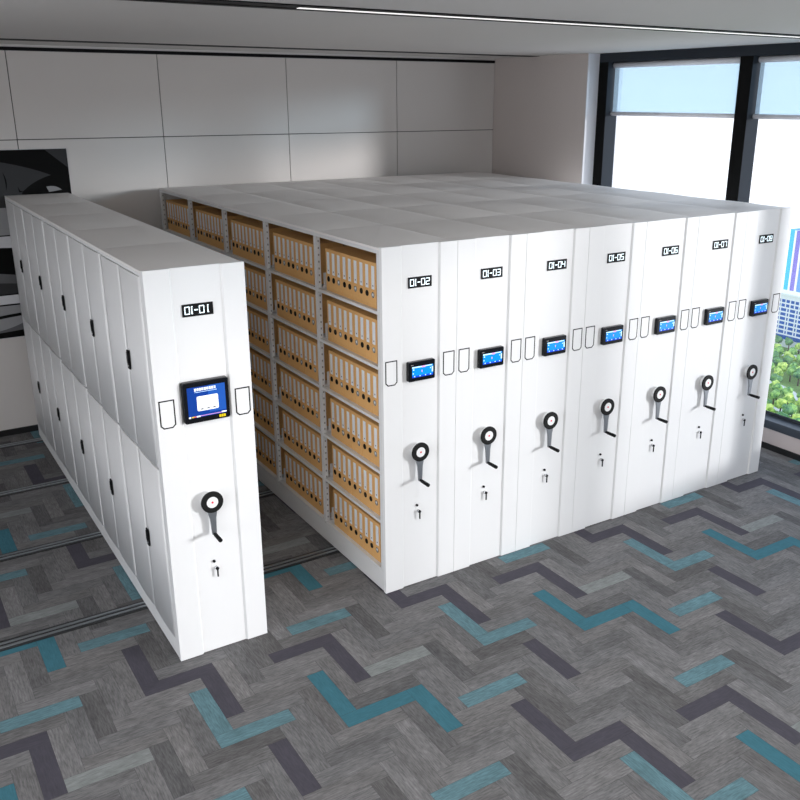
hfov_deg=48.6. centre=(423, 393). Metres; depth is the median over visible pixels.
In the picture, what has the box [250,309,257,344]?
file box
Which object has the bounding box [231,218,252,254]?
file box
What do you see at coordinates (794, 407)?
tree
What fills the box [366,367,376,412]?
file box
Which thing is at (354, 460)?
file box
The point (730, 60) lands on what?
roller blind
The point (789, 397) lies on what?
tree
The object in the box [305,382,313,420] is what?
file box
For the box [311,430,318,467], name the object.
file box
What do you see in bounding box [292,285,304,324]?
file box
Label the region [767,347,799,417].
ground
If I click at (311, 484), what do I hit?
file box
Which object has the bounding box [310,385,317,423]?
file box
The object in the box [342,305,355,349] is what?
file box
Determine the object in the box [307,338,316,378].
file box
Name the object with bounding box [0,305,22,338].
picture
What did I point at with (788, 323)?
office building
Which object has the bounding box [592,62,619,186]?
trim
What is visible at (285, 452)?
file box
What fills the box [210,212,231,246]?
file box
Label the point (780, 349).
tree
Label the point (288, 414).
file box
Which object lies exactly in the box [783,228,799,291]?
skyscraper
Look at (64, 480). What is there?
rail
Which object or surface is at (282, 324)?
file box
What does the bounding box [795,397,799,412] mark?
tree
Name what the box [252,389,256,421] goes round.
file box
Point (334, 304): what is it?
file box
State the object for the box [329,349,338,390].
file box
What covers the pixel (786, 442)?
wall
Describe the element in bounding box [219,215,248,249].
file box
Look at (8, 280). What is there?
picture
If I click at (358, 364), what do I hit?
file box
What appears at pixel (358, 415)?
file box
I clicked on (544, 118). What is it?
wall
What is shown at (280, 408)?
file box
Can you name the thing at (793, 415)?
tree
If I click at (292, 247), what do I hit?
file box
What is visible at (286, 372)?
file box
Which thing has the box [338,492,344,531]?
file box
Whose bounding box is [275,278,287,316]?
file box
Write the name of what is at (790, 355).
tree
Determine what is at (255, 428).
file box
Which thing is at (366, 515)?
file box
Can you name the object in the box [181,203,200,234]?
file box
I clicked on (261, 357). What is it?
file box
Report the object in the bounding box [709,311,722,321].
display screen
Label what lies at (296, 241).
file box
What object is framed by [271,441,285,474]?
file box
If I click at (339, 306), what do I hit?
file box
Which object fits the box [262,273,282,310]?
file box
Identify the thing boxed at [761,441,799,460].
baseboard
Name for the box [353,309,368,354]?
file box
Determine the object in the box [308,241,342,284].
file box
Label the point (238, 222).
file box
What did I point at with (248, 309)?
file box
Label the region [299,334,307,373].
file box
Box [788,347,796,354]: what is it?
tree
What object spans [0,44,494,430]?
wall
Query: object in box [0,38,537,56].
trim
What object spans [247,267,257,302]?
file box
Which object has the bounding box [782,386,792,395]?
tree
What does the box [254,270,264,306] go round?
file box
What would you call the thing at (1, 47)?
trim
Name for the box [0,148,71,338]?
wall art
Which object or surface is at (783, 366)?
tree
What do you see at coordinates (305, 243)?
file box
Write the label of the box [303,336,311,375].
file box
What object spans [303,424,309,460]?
file box
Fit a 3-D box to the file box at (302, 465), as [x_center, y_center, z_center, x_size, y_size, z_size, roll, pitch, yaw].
[-0.857,0.680,7.056,0.237,0.286,0.076,-11,22,-31]
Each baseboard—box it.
[0,424,38,436]
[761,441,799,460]
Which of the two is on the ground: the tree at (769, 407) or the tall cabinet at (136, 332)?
the tree at (769, 407)
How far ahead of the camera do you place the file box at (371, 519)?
6.11 m
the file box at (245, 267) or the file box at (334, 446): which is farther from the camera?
the file box at (245, 267)
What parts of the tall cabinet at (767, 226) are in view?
panel, panel, panel, panel, panel, pull plate, crank arm, panel, pull plate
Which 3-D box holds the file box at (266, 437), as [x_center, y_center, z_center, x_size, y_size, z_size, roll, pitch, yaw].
[-1.247,0.486,7.634,0.237,0.286,0.076,-11,22,-31]
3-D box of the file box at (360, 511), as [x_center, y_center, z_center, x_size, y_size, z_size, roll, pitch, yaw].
[-0.345,0.935,6.293,0.237,0.286,0.076,-11,22,-31]
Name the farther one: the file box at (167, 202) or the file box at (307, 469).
the file box at (167, 202)
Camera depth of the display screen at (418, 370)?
5.64 m
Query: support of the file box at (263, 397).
on the tall cabinet at (416, 311)
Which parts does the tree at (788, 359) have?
crown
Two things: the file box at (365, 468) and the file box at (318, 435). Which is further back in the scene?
the file box at (318, 435)
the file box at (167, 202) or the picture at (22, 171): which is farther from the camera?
the file box at (167, 202)
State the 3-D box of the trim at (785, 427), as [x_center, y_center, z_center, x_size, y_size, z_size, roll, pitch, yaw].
[4.774,0.975,6.417,0.210,0.080,10.445,-11,22,-31]
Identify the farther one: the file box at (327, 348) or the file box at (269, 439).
the file box at (269, 439)
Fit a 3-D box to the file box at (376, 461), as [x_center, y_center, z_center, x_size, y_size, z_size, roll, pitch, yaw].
[-0.219,0.322,5.885,0.237,0.286,0.076,-11,22,-31]
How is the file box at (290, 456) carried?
on the tall cabinet at (416, 311)
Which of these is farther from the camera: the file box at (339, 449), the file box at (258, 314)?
the file box at (258, 314)
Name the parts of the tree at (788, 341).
crown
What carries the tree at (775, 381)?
on the ground
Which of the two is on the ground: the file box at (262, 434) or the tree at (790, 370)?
the tree at (790, 370)
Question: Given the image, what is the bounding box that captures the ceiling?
[0,0,799,58]
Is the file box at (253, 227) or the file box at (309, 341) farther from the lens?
the file box at (253, 227)
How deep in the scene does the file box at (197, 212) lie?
8.08 m
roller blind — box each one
[610,57,740,117]
[752,54,799,119]
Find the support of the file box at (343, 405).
on the tall cabinet at (416, 311)
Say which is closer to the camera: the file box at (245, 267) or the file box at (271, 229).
the file box at (271, 229)
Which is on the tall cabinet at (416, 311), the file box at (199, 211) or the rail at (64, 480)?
the file box at (199, 211)
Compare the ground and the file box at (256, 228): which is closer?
the file box at (256, 228)
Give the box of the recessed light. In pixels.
[125,0,799,38]
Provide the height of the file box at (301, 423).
0.286 m
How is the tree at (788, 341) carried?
on the ground
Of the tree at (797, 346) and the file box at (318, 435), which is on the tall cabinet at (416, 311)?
the file box at (318, 435)
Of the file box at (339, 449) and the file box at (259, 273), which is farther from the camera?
the file box at (259, 273)
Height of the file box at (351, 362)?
0.286 m
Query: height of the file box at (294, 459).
0.286 m
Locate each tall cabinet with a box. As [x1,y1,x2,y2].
[5,193,266,660]
[159,185,457,593]
[214,183,526,570]
[267,180,589,550]
[312,178,646,531]
[359,176,699,514]
[404,174,747,498]
[443,172,791,484]
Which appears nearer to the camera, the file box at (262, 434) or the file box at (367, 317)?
the file box at (367, 317)
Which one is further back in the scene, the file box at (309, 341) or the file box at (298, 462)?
the file box at (298, 462)
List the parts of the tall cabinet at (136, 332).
door, door, door, door, door, panel, door, door, door, door handle, door, panel, door, door, door handle, door, door, door frame, door handle, panel, door, door, door handle, door, door, panel, door handle, door, door, door handle, door, pull plate, panel, panel, crank arm, pull plate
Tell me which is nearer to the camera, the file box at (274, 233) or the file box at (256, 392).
the file box at (274, 233)
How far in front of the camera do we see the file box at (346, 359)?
6.01 m
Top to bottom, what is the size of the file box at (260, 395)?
0.286 m
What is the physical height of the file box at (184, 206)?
0.286 m
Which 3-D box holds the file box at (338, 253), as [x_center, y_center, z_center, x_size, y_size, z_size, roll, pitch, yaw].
[-0.466,-0.813,5.913,0.237,0.286,0.076,-11,22,-31]
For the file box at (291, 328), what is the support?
on the tall cabinet at (416, 311)
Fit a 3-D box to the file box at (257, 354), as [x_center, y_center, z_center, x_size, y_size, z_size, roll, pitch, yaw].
[-1.289,-0.209,7.469,0.237,0.286,0.076,-11,22,-31]
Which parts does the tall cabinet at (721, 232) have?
panel, panel, panel, panel, panel, pull plate, crank arm, panel, pull plate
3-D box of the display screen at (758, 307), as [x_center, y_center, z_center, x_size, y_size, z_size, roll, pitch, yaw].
[2.800,-0.709,7.349,0.158,0.072,0.001,-11,22,-31]
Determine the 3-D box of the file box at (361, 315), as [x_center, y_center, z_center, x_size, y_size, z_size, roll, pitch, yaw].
[-0.301,-0.394,5.782,0.237,0.286,0.076,-11,22,-31]
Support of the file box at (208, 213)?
on the tall cabinet at (416, 311)
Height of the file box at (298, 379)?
0.286 m
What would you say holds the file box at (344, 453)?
on the tall cabinet at (416, 311)
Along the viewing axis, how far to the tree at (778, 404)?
228.85 m
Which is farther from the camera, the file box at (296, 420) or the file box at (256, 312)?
the file box at (256, 312)
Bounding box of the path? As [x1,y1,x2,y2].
[769,381,797,400]
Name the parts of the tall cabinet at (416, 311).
panel, shelf, panel, shelf, panel, shelf, shelf, shelf, shelf, shelf, header rail, shelf, panel, shelf, shelf, shelf, shelf, shelf, shelf, panel, shelf, shelf, shelf, shelf, shelf, shelf, frame, panel, pull plate, panel, crank arm, pull plate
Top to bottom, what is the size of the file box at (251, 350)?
0.286 m
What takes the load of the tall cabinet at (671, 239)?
on the floor
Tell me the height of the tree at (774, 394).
4.333 m
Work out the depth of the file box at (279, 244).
6.61 m
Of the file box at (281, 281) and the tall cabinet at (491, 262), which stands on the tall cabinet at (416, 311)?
the file box at (281, 281)
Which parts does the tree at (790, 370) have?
crown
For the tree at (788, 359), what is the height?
4.817 m
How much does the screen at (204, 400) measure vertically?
0.197 m
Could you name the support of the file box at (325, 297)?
on the tall cabinet at (416, 311)
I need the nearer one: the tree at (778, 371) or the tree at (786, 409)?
the tree at (786, 409)
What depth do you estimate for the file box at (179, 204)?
8.46 m
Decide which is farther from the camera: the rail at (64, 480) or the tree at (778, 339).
the tree at (778, 339)
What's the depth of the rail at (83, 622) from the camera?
5.73 m
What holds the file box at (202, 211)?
on the tall cabinet at (416, 311)
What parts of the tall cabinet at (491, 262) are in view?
panel, panel, panel, panel, panel, pull plate, crank arm, panel, pull plate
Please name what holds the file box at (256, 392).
on the tall cabinet at (416, 311)
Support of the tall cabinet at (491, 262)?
on the floor
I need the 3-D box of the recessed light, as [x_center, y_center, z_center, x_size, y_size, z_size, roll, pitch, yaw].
[-1.158,-1.928,4.345,10.500,0.006,0.240,-11,22,-31]
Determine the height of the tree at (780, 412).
4.919 m
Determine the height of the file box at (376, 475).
0.286 m
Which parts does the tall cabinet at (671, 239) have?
panel, panel, panel, panel, panel, pull plate, crank arm, panel, pull plate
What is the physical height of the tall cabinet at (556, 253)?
2.355 m
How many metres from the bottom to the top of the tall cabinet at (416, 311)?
2.355 m
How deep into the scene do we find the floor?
5.20 m
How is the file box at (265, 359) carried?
on the tall cabinet at (416, 311)
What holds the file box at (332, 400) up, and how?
on the tall cabinet at (416, 311)
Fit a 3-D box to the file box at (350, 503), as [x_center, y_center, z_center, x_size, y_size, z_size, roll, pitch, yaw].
[-0.427,0.894,6.415,0.237,0.286,0.076,-11,22,-31]
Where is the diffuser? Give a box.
[297,8,799,37]
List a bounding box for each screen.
[186,382,226,418]
[412,364,432,377]
[483,351,501,364]
[547,340,564,352]
[606,329,621,341]
[659,320,674,330]
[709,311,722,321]
[754,303,766,312]
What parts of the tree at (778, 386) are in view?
crown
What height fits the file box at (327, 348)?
0.286 m
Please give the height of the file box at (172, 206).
0.286 m
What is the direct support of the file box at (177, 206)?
on the tall cabinet at (416, 311)
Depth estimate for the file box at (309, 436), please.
6.76 m
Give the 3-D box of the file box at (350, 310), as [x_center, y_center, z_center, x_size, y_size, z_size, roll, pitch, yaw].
[-0.383,-0.435,5.904,0.237,0.286,0.076,-11,22,-31]
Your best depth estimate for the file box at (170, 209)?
8.71 m
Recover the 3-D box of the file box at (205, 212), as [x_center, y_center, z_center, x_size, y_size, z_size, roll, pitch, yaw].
[-1.841,-1.496,7.954,0.237,0.286,0.076,-11,22,-31]
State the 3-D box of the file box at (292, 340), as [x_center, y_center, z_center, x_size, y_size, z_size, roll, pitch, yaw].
[-0.898,-0.352,6.778,0.237,0.286,0.076,-11,22,-31]
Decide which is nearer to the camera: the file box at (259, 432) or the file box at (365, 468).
the file box at (365, 468)
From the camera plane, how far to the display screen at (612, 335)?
6.50 m
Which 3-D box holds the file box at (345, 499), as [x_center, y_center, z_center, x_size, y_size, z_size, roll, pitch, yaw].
[-0.469,0.874,6.476,0.237,0.286,0.076,-11,22,-31]
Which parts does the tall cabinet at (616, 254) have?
panel, panel, panel, panel, panel, pull plate, crank arm, panel, pull plate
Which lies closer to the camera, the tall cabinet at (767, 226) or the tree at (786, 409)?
the tall cabinet at (767, 226)
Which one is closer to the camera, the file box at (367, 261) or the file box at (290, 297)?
the file box at (367, 261)
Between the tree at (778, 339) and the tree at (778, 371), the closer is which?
the tree at (778, 371)
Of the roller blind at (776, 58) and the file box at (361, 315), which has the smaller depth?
the file box at (361, 315)
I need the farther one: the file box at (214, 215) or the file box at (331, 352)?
the file box at (214, 215)
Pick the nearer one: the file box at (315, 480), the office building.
the file box at (315, 480)
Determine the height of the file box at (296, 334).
0.286 m
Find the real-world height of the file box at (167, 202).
0.286 m
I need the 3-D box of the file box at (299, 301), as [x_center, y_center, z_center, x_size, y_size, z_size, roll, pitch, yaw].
[-0.814,-0.649,6.544,0.237,0.286,0.076,-11,22,-31]
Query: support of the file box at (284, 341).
on the tall cabinet at (416, 311)
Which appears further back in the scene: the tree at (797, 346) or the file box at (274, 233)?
the tree at (797, 346)
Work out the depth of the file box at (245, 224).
7.12 m
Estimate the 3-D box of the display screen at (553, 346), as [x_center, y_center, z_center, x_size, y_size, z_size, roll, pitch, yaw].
[0.928,-0.332,6.213,0.158,0.072,0.001,-11,22,-31]
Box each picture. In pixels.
[0,149,71,194]
[0,248,18,295]
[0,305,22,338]
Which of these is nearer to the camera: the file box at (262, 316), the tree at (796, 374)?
the file box at (262, 316)
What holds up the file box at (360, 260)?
on the tall cabinet at (416, 311)
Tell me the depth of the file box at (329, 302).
6.08 m
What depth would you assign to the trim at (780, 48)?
8.34 m
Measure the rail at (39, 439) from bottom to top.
0.010 m
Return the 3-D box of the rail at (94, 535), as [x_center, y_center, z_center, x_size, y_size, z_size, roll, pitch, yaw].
[-2.323,1.047,6.928,10.530,0.010,0.112,-11,22,-31]
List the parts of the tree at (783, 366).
crown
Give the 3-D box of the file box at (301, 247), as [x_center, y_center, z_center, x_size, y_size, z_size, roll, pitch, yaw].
[-0.773,-0.966,6.370,0.237,0.286,0.076,-11,22,-31]
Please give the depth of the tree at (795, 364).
260.97 m
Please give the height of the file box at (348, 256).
0.286 m
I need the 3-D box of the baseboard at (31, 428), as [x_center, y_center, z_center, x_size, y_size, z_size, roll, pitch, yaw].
[-3.674,0.296,9.092,10.760,0.060,0.014,-11,22,-31]
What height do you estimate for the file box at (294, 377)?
0.286 m
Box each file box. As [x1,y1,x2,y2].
[166,199,186,229]
[168,200,183,229]
[171,200,187,231]
[173,201,193,231]
[176,202,195,232]
[178,202,196,233]
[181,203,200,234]
[183,204,203,236]
[186,205,212,236]
[195,208,214,240]
[198,208,217,241]
[201,209,220,242]
[204,210,221,243]
[207,211,228,244]
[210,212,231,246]
[213,213,235,247]
[216,214,238,248]
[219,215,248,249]
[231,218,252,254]
[234,219,256,255]
[237,220,259,256]
[241,221,262,258]
[244,222,262,259]
[244,265,254,300]
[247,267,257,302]
[247,308,253,342]
[248,223,270,261]
[249,349,255,382]
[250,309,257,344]
[251,268,262,304]
[252,224,273,262]
[252,351,258,385]
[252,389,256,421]
[253,311,261,346]
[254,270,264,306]
[254,427,258,459]
[255,225,278,263]
[255,391,259,424]
[256,353,262,387]
[257,313,265,348]
[257,430,262,462]
[258,271,264,308]
[258,393,263,427]
[259,226,290,265]
[259,355,265,389]
[261,315,267,350]
[261,433,265,465]
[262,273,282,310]
[262,396,266,429]
[263,357,269,391]
[264,317,281,352]
[264,435,269,468]
[266,398,271,432]
[267,359,282,394]
[268,438,272,471]
[269,401,284,435]
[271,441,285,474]
[273,230,298,270]
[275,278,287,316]
[277,232,302,272]
[278,323,285,360]
[280,280,290,318]
[280,367,287,404]
[281,233,305,273]
[282,325,290,363]
[282,410,287,445]
[284,281,295,320]
[284,370,291,406]
[284,451,289,485]
[286,234,310,275]
[286,327,295,365]
[286,412,291,448]
[288,283,300,322]
[288,372,295,409]
[288,454,293,489]
[290,235,312,277]
[290,330,299,368]
[290,415,296,451]
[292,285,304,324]
[292,374,299,411]
[292,457,297,492]
[294,237,312,278]
[294,332,303,370]
[294,418,300,454]
[296,377,304,414]
[296,460,301,495]
[297,286,307,327]
[299,238,325,280]
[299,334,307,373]
[299,421,305,457]
[300,463,305,499]
[301,288,312,328]
[301,380,307,418]
[303,239,330,282]
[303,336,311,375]
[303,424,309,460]
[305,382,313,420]
[305,466,310,502]
[306,290,314,331]
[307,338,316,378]
[307,427,313,464]
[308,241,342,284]
[309,470,314,505]
[310,293,335,333]
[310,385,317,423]
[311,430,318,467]
[312,341,334,381]
[313,473,318,510]
[314,387,333,426]
[316,433,334,471]
[317,476,334,513]
[325,246,352,291]
[327,299,340,341]
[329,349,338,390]
[330,247,358,293]
[330,397,338,437]
[332,301,345,344]
[332,444,338,483]
[333,489,339,527]
[334,351,344,393]
[335,400,343,440]
[336,249,364,295]
[337,303,350,346]
[337,447,344,487]
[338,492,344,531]
[339,354,349,396]
[340,403,348,444]
[341,250,368,297]
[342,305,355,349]
[342,451,348,490]
[343,496,349,535]
[344,356,354,399]
[345,406,353,448]
[346,252,375,299]
[347,454,354,494]
[348,307,361,351]
[348,500,354,539]
[349,359,360,402]
[351,409,359,451]
[352,254,375,301]
[352,458,359,498]
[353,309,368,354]
[353,504,359,543]
[355,362,366,405]
[356,412,365,455]
[357,461,365,502]
[358,256,375,303]
[358,508,364,548]
[359,312,373,357]
[360,365,371,409]
[362,416,370,458]
[362,465,370,506]
[364,259,375,306]
[364,512,369,552]
[365,314,376,360]
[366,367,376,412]
[367,419,375,462]
[368,469,375,510]
[369,516,375,557]
[370,261,376,308]
[371,317,377,363]
[372,370,378,415]
[373,422,379,466]
[373,472,379,515]
[374,520,380,562]
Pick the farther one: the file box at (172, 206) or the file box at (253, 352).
the file box at (172, 206)
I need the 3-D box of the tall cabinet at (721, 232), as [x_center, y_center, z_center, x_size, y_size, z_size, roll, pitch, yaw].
[1.162,-0.848,8.906,0.553,2.355,4.544,-11,22,-31]
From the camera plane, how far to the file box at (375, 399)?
5.71 m
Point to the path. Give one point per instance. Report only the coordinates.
(794, 393)
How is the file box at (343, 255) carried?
on the tall cabinet at (416, 311)
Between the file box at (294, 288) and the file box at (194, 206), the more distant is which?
the file box at (194, 206)
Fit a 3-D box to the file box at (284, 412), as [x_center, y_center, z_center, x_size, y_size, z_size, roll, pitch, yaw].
[-1.022,0.261,7.187,0.237,0.286,0.076,-11,22,-31]
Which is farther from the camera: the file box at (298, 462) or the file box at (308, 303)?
the file box at (298, 462)
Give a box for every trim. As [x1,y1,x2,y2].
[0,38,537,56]
[0,46,494,62]
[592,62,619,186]
[600,42,799,62]
[725,56,764,202]
[764,414,799,439]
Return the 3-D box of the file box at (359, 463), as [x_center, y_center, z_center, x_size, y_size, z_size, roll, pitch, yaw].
[-0.344,0.598,6.181,0.237,0.286,0.076,-11,22,-31]
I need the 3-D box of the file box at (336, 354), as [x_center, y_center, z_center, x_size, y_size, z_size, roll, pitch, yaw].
[-0.508,-0.159,6.199,0.237,0.286,0.076,-11,22,-31]
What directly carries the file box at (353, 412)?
on the tall cabinet at (416, 311)
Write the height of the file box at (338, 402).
0.286 m
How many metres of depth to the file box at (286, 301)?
6.66 m
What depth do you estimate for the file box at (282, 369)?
7.01 m
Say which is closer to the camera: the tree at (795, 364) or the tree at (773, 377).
the tree at (773, 377)
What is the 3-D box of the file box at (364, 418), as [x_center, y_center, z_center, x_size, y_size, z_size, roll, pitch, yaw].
[-0.301,0.281,6.008,0.237,0.286,0.076,-11,22,-31]
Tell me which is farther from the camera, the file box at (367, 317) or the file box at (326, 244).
the file box at (326, 244)
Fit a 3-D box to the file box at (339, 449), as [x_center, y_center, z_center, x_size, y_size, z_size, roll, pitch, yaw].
[-0.508,0.516,6.425,0.237,0.286,0.076,-11,22,-31]
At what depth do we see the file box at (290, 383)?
6.88 m
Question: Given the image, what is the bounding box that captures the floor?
[0,430,799,799]
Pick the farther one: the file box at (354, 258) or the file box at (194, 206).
the file box at (194, 206)
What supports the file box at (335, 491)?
on the tall cabinet at (416, 311)
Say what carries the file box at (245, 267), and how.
on the tall cabinet at (416, 311)
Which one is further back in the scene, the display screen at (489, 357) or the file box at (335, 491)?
the file box at (335, 491)
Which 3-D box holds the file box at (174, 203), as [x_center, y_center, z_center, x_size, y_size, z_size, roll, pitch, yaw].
[-2.314,-1.731,8.655,0.237,0.286,0.076,-11,22,-31]
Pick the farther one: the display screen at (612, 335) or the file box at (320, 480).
the file box at (320, 480)
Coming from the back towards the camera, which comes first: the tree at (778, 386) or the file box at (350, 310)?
the tree at (778, 386)
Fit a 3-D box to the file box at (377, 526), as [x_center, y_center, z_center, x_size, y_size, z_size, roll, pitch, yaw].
[-0.221,0.997,6.110,0.237,0.286,0.076,-11,22,-31]
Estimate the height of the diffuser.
0.003 m
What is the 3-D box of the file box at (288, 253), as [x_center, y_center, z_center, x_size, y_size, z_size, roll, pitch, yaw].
[-0.896,-1.027,6.553,0.237,0.286,0.076,-11,22,-31]
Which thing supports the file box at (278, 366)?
on the tall cabinet at (416, 311)
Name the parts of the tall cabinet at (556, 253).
panel, panel, panel, panel, panel, pull plate, crank arm, panel, pull plate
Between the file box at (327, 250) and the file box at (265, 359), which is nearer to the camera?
the file box at (327, 250)
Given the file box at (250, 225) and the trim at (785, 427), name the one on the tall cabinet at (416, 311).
the file box at (250, 225)
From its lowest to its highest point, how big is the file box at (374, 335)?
0.286 m
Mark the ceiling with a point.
(69, 20)
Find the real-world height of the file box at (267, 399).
0.286 m
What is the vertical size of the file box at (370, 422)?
0.286 m
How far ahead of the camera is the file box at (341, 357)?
6.07 m
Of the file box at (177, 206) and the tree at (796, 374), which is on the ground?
the tree at (796, 374)
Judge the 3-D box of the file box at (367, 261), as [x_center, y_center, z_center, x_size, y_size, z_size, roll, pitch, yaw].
[-0.259,-0.711,5.608,0.237,0.286,0.076,-11,22,-31]
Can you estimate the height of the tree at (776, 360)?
4.762 m
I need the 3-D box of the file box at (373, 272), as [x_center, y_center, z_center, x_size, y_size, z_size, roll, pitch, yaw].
[-0.218,-0.690,5.547,0.237,0.286,0.076,-11,22,-31]
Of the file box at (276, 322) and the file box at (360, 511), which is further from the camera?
the file box at (276, 322)
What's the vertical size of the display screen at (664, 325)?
0.072 m
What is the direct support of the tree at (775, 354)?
on the ground
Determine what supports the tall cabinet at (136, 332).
on the floor
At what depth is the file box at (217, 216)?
7.65 m
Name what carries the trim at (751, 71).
attached to the wall at (786, 442)
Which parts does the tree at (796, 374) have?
crown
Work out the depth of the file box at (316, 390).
6.53 m
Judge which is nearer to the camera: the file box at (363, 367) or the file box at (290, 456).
the file box at (363, 367)
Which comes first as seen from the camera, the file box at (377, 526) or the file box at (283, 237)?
the file box at (377, 526)
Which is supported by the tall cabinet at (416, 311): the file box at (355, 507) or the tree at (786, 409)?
the file box at (355, 507)
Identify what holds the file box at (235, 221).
on the tall cabinet at (416, 311)
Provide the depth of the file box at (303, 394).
6.70 m
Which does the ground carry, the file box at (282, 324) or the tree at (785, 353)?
the tree at (785, 353)
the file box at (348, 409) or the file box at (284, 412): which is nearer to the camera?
the file box at (348, 409)
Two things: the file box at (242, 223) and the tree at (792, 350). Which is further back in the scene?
the tree at (792, 350)
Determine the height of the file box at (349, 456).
0.286 m
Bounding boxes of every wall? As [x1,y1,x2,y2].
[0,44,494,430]
[492,53,622,187]
[762,427,799,454]
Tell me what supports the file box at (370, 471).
on the tall cabinet at (416, 311)
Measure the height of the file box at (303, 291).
0.286 m
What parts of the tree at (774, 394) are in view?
crown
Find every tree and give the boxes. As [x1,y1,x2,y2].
[766,403,775,412]
[769,380,779,386]
[770,373,782,381]
[770,389,780,404]
[772,351,779,359]
[772,357,782,367]
[772,383,782,399]
[774,367,783,375]
[774,398,786,411]
[775,335,782,343]
[776,346,783,355]
[776,362,787,376]
[776,411,788,417]
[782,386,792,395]
[782,392,795,404]
[782,404,793,414]
[783,351,790,356]
[783,355,792,368]
[785,337,793,349]
[787,366,796,381]
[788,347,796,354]
[788,403,796,416]
[789,354,796,363]
[789,362,797,366]
[791,414,799,418]
[793,368,799,385]
[795,343,799,353]
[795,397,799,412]
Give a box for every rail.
[0,437,42,448]
[0,478,68,496]
[0,490,274,561]
[0,546,339,651]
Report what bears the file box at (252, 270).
on the tall cabinet at (416, 311)
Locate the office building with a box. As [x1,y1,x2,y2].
[774,289,799,349]
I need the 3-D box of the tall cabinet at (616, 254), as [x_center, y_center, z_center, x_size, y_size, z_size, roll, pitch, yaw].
[0.226,-0.659,8.338,0.553,2.355,4.544,-11,22,-31]
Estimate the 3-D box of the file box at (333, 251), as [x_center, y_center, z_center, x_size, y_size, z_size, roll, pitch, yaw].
[-0.507,-0.833,5.975,0.237,0.286,0.076,-11,22,-31]
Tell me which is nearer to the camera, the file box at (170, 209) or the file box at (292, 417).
the file box at (292, 417)
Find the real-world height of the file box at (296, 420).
0.286 m

